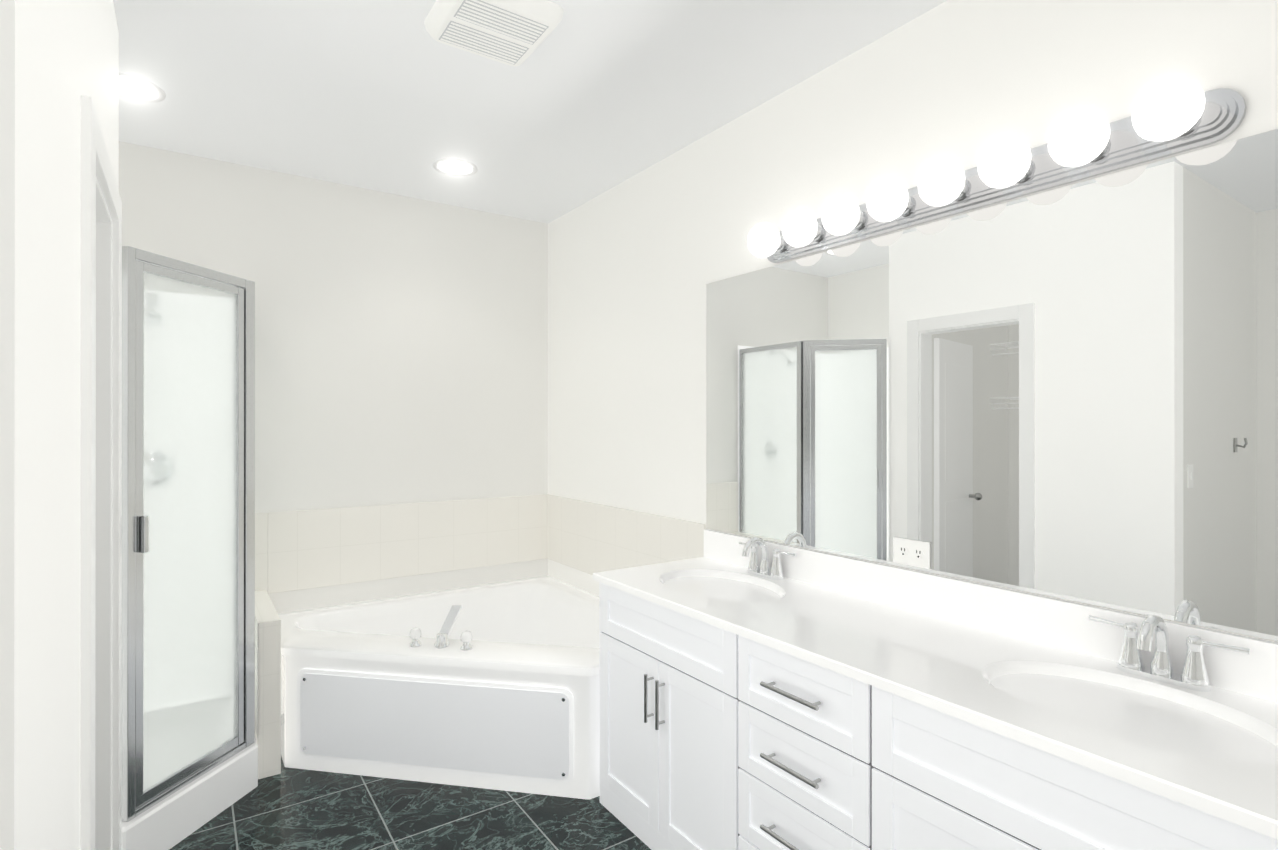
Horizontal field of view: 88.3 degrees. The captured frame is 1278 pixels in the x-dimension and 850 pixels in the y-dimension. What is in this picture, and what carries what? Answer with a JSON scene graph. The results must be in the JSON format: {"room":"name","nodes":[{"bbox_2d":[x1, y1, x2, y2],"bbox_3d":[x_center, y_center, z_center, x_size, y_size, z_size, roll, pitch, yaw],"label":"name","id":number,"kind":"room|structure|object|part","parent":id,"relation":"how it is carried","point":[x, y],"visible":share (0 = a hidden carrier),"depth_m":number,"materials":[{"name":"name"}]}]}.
{"room":"bathroom","nodes":[
{"label":"bathroom","id":0,"kind":"room"},
{"bbox_2d":[0,0,118,849],"bbox_3d":[-1.284,0.095,1.442,0.120,2.710,1.550,0,0,-35],"label":"wall","id":1,"kind":"structure","parent":0,"point":[58,58],"depth_m":1.00,"materials":[{"name":"white paint"}]},
{"bbox_2d":[80,95,121,849],"bbox_3d":[-1.419,0.385,1.640,0.156,2.130,0.780,0,0,-35],"label":"door frame","id":2,"kind":"structure","parent":1,"relation":"attached to","point":[100,510],"depth_m":1.91,"materials":[{"name":"white paint"}]},
{"bbox_2d":[119,141,547,612],"bbox_3d":[-1.749,0.096,3.373,2.780,2.710,0.120,0,0,-35],"label":"wall","id":3,"kind":"structure","parent":0,"point":[401,349],"depth_m":3.52,"materials":[{"name":"white paint"}]},
{"bbox_2d":[255,513,280,778],"bbox_3d":[-1.694,0.941,2.967,0.088,1.020,0.610,0,0,-35],"label":"wall tile","id":4,"kind":"structure","parent":3,"relation":"attached to","point":[268,678],"depth_m":2.73,"materials":[{"name":"beige tile"}]},
{"bbox_2d":[268,494,546,593],"bbox_3d":[-1.198,0.631,3.673,1.530,0.400,0.008,0,0,-35],"label":"wall tile","id":5,"kind":"structure","parent":3,"relation":"attached to","point":[314,548],"depth_m":3.59,"materials":[{"name":"beige tile"}]},
{"bbox_2d":[169,756,650,849],"bbox_3d":[-0.526,1.499,1.064,3.620,0.100,5.310,0,0,-35],"label":"floor","id":6,"kind":"structure","parent":0,"point":[287,808],"depth_m":2.42,"materials":[{"name":"tile"}]},
{"bbox_2d":[121,246,257,849],"bbox_3d":[-2.032,0.425,2.461,1.034,2.050,1.061,0,0,-35],"label":"shower","id":7,"kind":"object","parent":6,"relation":"on","point":[189,757],"visible":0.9,"depth_m":2.35,"materials":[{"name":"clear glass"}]},
{"bbox_3d":[-1.784,0.355,2.671,0.341,1.800,0.935,0,0,-35],"label":"glass","id":8,"kind":"part","parent":7,"relation":"part of","materials":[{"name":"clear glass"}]},
{"bbox_2d":[278,576,599,798],"bbox_3d":[-0.770,1.123,3.046,1.525,0.655,1.503,0,0,-35],"label":"tub","id":9,"kind":"object","parent":6,"relation":"on","point":[495,686],"visible":0.77,"depth_m":2.70,"materials":[{"name":"white plastic"}]},
{"bbox_3d":[-0.848,1.213,2.667,0.858,0.375,0.858,0,0,-35],"label":"access panel","id":10,"kind":"part","parent":9,"relation":"part of","materials":[{"name":"white plastic"}]},
{"bbox_2d":[410,605,471,650],"bbox_3d":[-0.828,0.863,2.774,0.232,0.134,0.232,0,0,-35],"label":"faucet","id":11,"kind":"object","parent":9,"relation":"on","point":[441,642],"depth_m":2.77,"materials":[{"name":"silver metal"}]},
{"bbox_2d":[593,553,1277,849],"bbox_3d":[0.647,1.009,1.817,0.588,0.883,2.104,0,0,-35],"label":"bathroom vanity","id":12,"kind":"object","parent":6,"relation":"on","point":[756,693],"depth_m":1.58,"materials":[{"name":"white wood"}]},
{"bbox_2d":[739,537,796,579],"bbox_3d":[0.440,0.493,2.457,0.142,0.151,0.293,0,0,-35],"label":"faucet","id":13,"kind":"object","parent":12,"relation":"on","point":[761,560],"depth_m":2.46,"materials":[{"name":"silver metal"}]},
{"bbox_2d":[1088,615,1250,691],"bbox_3d":[1.134,0.492,1.448,0.142,0.151,0.293,0,0,-35],"label":"faucet","id":14,"kind":"object","parent":12,"relation":"on","point":[1150,652],"depth_m":1.46,"materials":[{"name":"silver metal"}]},
{"bbox_2d":[113,0,946,223],"bbox_3d":[-0.526,-1.311,1.066,3.620,0.100,5.310,0,0,-35],"label":"ceiling","id":15,"kind":"structure","parent":0,"point":[585,101],"depth_m":2.44,"materials":[{"name":"white paint"}]},
{"bbox_2d":[119,73,165,101],"bbox_3d":[-1.891,-1.256,2.451,0.210,0.006,0.210,0,0,-35],"label":"recessed light","id":16,"kind":"object","parent":15,"relation":"in","point":[132,87],"visible":0.71,"depth_m":2.47,"materials":[{"name":"white glass"}]},
{"bbox_2d":[433,158,476,175],"bbox_3d":[-0.895,-1.255,3.209,0.210,0.006,0.210,0,0,-35],"label":"recessed light","id":17,"kind":"object","parent":15,"relation":"in","point":[454,167],"visible":1,"depth_m":3.21,"materials":[{"name":"white glass"}]},
{"bbox_2d":[424,0,563,65],"bbox_3d":[-0.452,-1.234,2.034,0.340,0.050,0.340,0,0,-35],"label":"ceiling vent","id":18,"kind":"object","parent":15,"relation":"in","point":[512,32],"visible":1,"depth_m":2.00,"materials":[{"name":"white plastic"}]},
{"bbox_2d":[548,0,1277,642],"bbox_3d":[0.916,0.095,2.057,0.120,2.710,5.310,0,0,-35],"label":"wall","id":19,"kind":"structure","parent":0,"point":[638,262],"depth_m":2.48,"materials":[{"name":"white paint"}]},
{"bbox_2d":[547,494,705,574],"bbox_3d":[-0.141,0.631,3.478,0.008,0.400,1.510,0,0,-35],"label":"wall tile","id":20,"kind":"structure","parent":19,"relation":"attached to","point":[587,537],"depth_m":3.47,"materials":[{"name":"beige tile"}]},
{"bbox_2d":[704,529,1277,696],"bbox_3d":[0.882,0.510,1.978,0.019,0.120,2.104,0,0,-35],"label":"backsplash","id":21,"kind":"structure","parent":19,"relation":"attached to","point":[1252,663],"depth_m":1.72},
{"bbox_2d":[706,129,1277,640],"bbox_3d":[0.900,-0.082,1.967,0.006,1.056,2.140,0,0,-35],"label":"vanity mirror","id":22,"kind":"object","parent":19,"relation":"attached to","point":[1070,393],"visible":1,"depth_m":1.73,"materials":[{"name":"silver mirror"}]},
{"bbox_2d":[893,537,930,568],"bbox_3d":[0.843,0.395,2.036,0.008,0.080,0.124,0,0,-35],"label":"electrical outlet plate","id":23,"kind":"object","parent":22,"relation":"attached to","point":[915,553],"visible":1,"depth_m":2.03,"materials":[{"name":"white plastic"}]},
{"bbox_2d":[747,78,1246,262],"bbox_3d":[0.824,-0.675,1.928,0.176,0.125,1.400,0,0,-35],"label":"sconce","id":24,"kind":"object","parent":19,"relation":"attached to","point":[1172,116],"visible":1,"depth_m":1.67,"materials":[{"name":"white glass"}]}
]}

